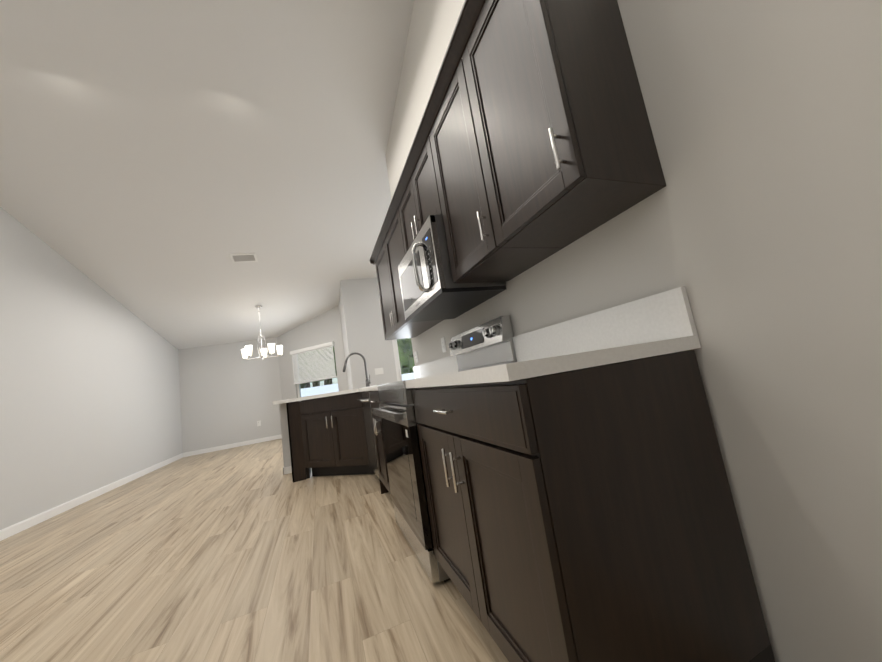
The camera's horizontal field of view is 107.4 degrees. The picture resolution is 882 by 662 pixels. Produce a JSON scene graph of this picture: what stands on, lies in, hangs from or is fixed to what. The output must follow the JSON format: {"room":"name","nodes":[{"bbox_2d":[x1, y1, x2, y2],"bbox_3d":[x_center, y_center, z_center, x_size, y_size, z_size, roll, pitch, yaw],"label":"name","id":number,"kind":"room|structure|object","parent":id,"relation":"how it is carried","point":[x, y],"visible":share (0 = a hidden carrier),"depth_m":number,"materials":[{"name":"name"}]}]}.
{"room":"kitchen","nodes":[
{"label":"kitchen","id":0,"kind":"room"},
{"bbox_2d":[0,207,181,529],"bbox_3d":[-4.358,-0.694,2.617,0.120,5.200,10.700,-6,-8,-21],"label":"wall","id":1,"kind":"structure","parent":0,"point":[89,387],"depth_m":4.14,"materials":[{"name":"grey paint"}]},
{"bbox_2d":[0,453,182,540],"bbox_3d":[-3.913,1.799,2.294,0.013,0.097,10.680,-6,-8,-21],"label":"baseboard","id":2,"kind":"structure","parent":1,"relation":"attached to","point":[12,530],"depth_m":4.01,"materials":[{"name":"white wood"}]},
{"bbox_2d":[0,0,413,348],"bbox_3d":[-0.314,-2.240,4.457,9.400,2.762,11.150,-6,-8,-21],"label":"ceiling","id":3,"kind":"structure","parent":0,"point":[161,161],"depth_m":3.39,"materials":[{"name":"white paint"}]},
{"bbox_2d":[229,253,257,262],"bbox_3d":[-3.142,-1.166,5.171,0.350,0.071,0.220,-6,-8,-21],"label":"ceiling vent","id":4,"kind":"object","parent":3,"relation":"in","point":[244,257],"visible":0.98,"depth_m":5.17,"materials":[{"name":"white metal"}]},
{"bbox_2d":[241,305,282,359],"bbox_3d":[-3.681,0.042,6.620,0.755,1.114,0.731,-6,-8,-21],"label":"chandelier","id":5,"kind":"object","parent":3,"relation":"hanging from","point":[246,351],"visible":1,"depth_m":6.50,"materials":[{"name":"silver metal"}]},
{"bbox_2d":[178,337,281,452],"bbox_3d":[-5.143,0.178,8.024,2.200,5.200,0.120,-6,-8,-21],"label":"wall","id":6,"kind":"structure","parent":0,"point":[229,393],"depth_m":7.72,"materials":[{"name":"grey paint"}]},
{"bbox_2d":[183,435,281,456],"bbox_3d":[-4.792,2.670,7.594,2.060,0.097,0.013,-6,-8,-21],"label":"baseboard","id":7,"kind":"structure","parent":6,"relation":"attached to","point":[222,447],"depth_m":7.55,"materials":[{"name":"white wood"}]},
{"bbox_2d":[0,439,508,661],"bbox_3d":[0.258,1.461,3.933,9.240,0.050,10.970,-6,-8,-21],"label":"floor","id":8,"kind":"structure","parent":0,"point":[249,553],"depth_m":1.80,"materials":[{"name":"brown wood"}]},
{"bbox_2d":[279,403,291,474],"bbox_3d":[-1.979,1.371,4.209,0.171,0.874,0.202,-6,-8,-21],"label":"wall","id":9,"kind":"structure","parent":8,"relation":"on","point":[287,468],"depth_m":4.11,"materials":[{"name":"grey paint"}]},
{"bbox_2d":[286,391,374,481],"bbox_3d":[-1.156,1.194,3.848,1.176,0.874,1.112,-6,-8,-21],"label":"base cabinet","id":10,"kind":"object","parent":8,"relation":"on","point":[327,436],"visible":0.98,"depth_m":3.59,"materials":[{"name":"black wood"}]},
{"bbox_2d":[272,287,700,404],"bbox_3d":[-0.531,0.443,3.033,2.170,0.184,4.889,-6,-8,-21],"label":"countertop","id":11,"kind":"structure","parent":10,"relation":"on","point":[662,323],"depth_m":1.06,"materials":[{"name":"white stone"}]},
{"bbox_2d":[343,352,370,386],"bbox_3d":[-1.125,0.520,4.290,0.345,0.476,0.114,-6,-8,-21],"label":"faucet","id":12,"kind":"object","parent":11,"relation":"on","point":[367,381],"visible":1,"depth_m":4.32,"materials":[{"name":"grey metal"}]},
{"bbox_2d":[357,391,378,478],"bbox_3d":[-0.439,0.999,3.210,0.633,0.868,0.606,-6,-8,-21],"label":"dishwasher","id":13,"kind":"object","parent":8,"relation":"on","point":[369,430],"visible":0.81,"depth_m":3.08,"materials":[{"name":"black metal"}]},
{"bbox_2d":[369,391,390,493],"bbox_3d":[-0.197,0.875,2.611,0.638,0.874,0.697,-6,-8,-21],"label":"base cabinet","id":14,"kind":"object","parent":8,"relation":"on","point":[380,448],"visible":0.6,"depth_m":2.58,"materials":[{"name":"black"}]},
{"bbox_2d":[372,315,516,582],"bbox_3d":[0.015,0.593,1.952,0.713,1.185,0.761,-6,-8,-21],"label":"range","id":15,"kind":"object","parent":8,"relation":"on","point":[489,344],"visible":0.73,"depth_m":1.77,"materials":[{"name":"silver metal"}]},
{"bbox_2d":[412,350,774,661],"bbox_3d":[0.341,0.592,1.168,0.638,0.874,0.902,-6,-8,-21],"label":"base cabinet","id":16,"kind":"object","parent":8,"relation":"on","point":[589,514],"visible":1,"depth_m":0.78,"materials":[{"name":"black wood"}]},
{"bbox_2d":[277,305,347,399],"bbox_3d":[-3.248,-0.120,7.970,2.107,5.200,0.140,-12,-9,23],"label":"wall","id":17,"kind":"structure","parent":0,"point":[324,327],"depth_m":7.83,"materials":[{"name":"grey paint"}]},
{"bbox_2d":[294,345,337,400],"bbox_3d":[-2.954,1.217,7.703,1.430,1.620,0.155,-12,-9,23],"label":"window","id":18,"kind":"structure","parent":17,"relation":"in","point":[299,388],"depth_m":7.82,"materials":[{"name":"white"}]},
{"bbox_2d":[290,342,336,383],"bbox_3d":[-3.048,0.775,7.705,1.370,0.815,0.060,-12,-9,23],"label":"blinds","id":19,"kind":"object","parent":18,"relation":"attached to","point":[311,365],"visible":0.9,"depth_m":7.69,"materials":[{"name":"white plastic"}]},
{"bbox_2d":[339,280,359,389],"bbox_3d":[-2.098,-0.422,7.070,0.140,5.200,1.250,-6,-8,-21],"label":"wall","id":20,"kind":"structure","parent":0,"point":[352,372],"depth_m":6.47,"materials":[{"name":"grey paint"}]},
{"bbox_2d":[348,278,396,387],"bbox_3d":[0.614,-0.772,7.548,5.300,5.200,0.140,-6,-8,-21],"label":"wall","id":21,"kind":"structure","parent":0,"point":[374,347],"depth_m":6.56,"materials":[{"name":"grey paint"}]},
{"bbox_2d":[375,368,383,374],"bbox_3d":[-1.233,0.801,6.467,0.165,0.125,0.012,-6,-8,-21],"label":"light switch","id":22,"kind":"object","parent":21,"relation":"attached to","point":[378,371],"visible":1,"depth_m":6.46,"materials":[{"name":"white plastic"}]},
{"bbox_2d":[392,338,413,381],"bbox_3d":[0.218,0.878,7.076,2.440,1.960,0.100,-6,-8,-21],"label":"window","id":23,"kind":"structure","parent":21,"relation":"in","point":[397,357],"depth_m":6.70,"materials":[{"name":"white"}]},
{"bbox_2d":[385,0,881,661],"bbox_3d":[0.433,-1.583,1.508,0.120,5.200,5.280,-6,-8,-21],"label":"wall","id":24,"kind":"structure","parent":0,"point":[755,226],"depth_m":0.79,"materials":[{"name":"white paint"}]},
{"bbox_2d":[373,204,444,339],"bbox_3d":[-0.299,-0.450,3.024,0.338,0.869,1.222,-6,-8,-21],"label":"upper cabinet","id":25,"kind":"object","parent":24,"relation":"attached to","point":[391,253],"depth_m":2.95,"materials":[{"name":"brown wood"}]},
{"bbox_2d":[397,132,440,253],"bbox_3d":[-0.008,-0.811,2.192,0.338,0.476,0.763,-6,-8,-21],"label":"upper cabinet","id":26,"kind":"object","parent":24,"relation":"attached to","point":[418,201],"depth_m":2.06,"materials":[{"name":"brown wood"}]},
{"bbox_2d":[398,215,505,322],"bbox_3d":[-0.006,-0.355,2.103,0.458,0.432,0.759,-6,-8,-21],"label":"microwave","id":27,"kind":"object","parent":26,"relation":"attached to","point":[431,290],"visible":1,"depth_m":1.85,"materials":[{"name":"silver metal"}]},
{"bbox_2d":[441,337,446,352],"bbox_3d":[0.020,0.121,2.811,0.010,0.125,0.078,-6,-8,-21],"label":"outlet","id":28,"kind":"object","parent":24,"relation":"attached to","point":[443,344],"visible":1,"depth_m":2.80,"materials":[{"name":"white plastic"}]},
{"bbox_2d":[425,72,548,282],"bbox_3d":[0.231,-0.728,1.605,0.338,0.869,0.573,-6,-8,-21],"label":"upper cabinet","id":29,"kind":"object","parent":24,"relation":"attached to","point":[468,264],"depth_m":1.58,"materials":[{"name":"brown wood"}]},
{"bbox_2d":[449,0,665,259],"bbox_3d":[0.376,-0.804,1.217,0.338,0.869,0.511,-6,-8,-21],"label":"upper cabinet","id":30,"kind":"object","parent":24,"relation":"attached to","point":[533,143],"depth_m":1.02,"materials":[{"name":"brown wood"}]},
{"label":"outside","id":31,"kind":"structure","parent":0,"visible":0},
{"bbox_3d":[-4.383,3.901,15.000,80.000,0.180,90.000,-6,-8,-21],"label":"ground","id":32,"kind":"structure","parent":31,"visible":0},
{"bbox_2d":[298,338,414,388],"bbox_3d":[-3.084,-0.484,23.373,29.881,10.293,13.200,-6,-8,-21],"label":"trees","id":33,"kind":"object","parent":32,"relation":"on","point":[403,364],"depth_m":18.64,"materials":[{"name":"green plant"}]},
{"bbox_2d":[301,373,414,396],"bbox_3d":[-3.235,2.829,14.553,30.120,1.448,0.120,-6,-8,-21],"label":"fence","id":34,"kind":"object","parent":32,"relation":"on","point":[335,387],"depth_m":13.95,"materials":[{"name":"white plastic"}]}
]}

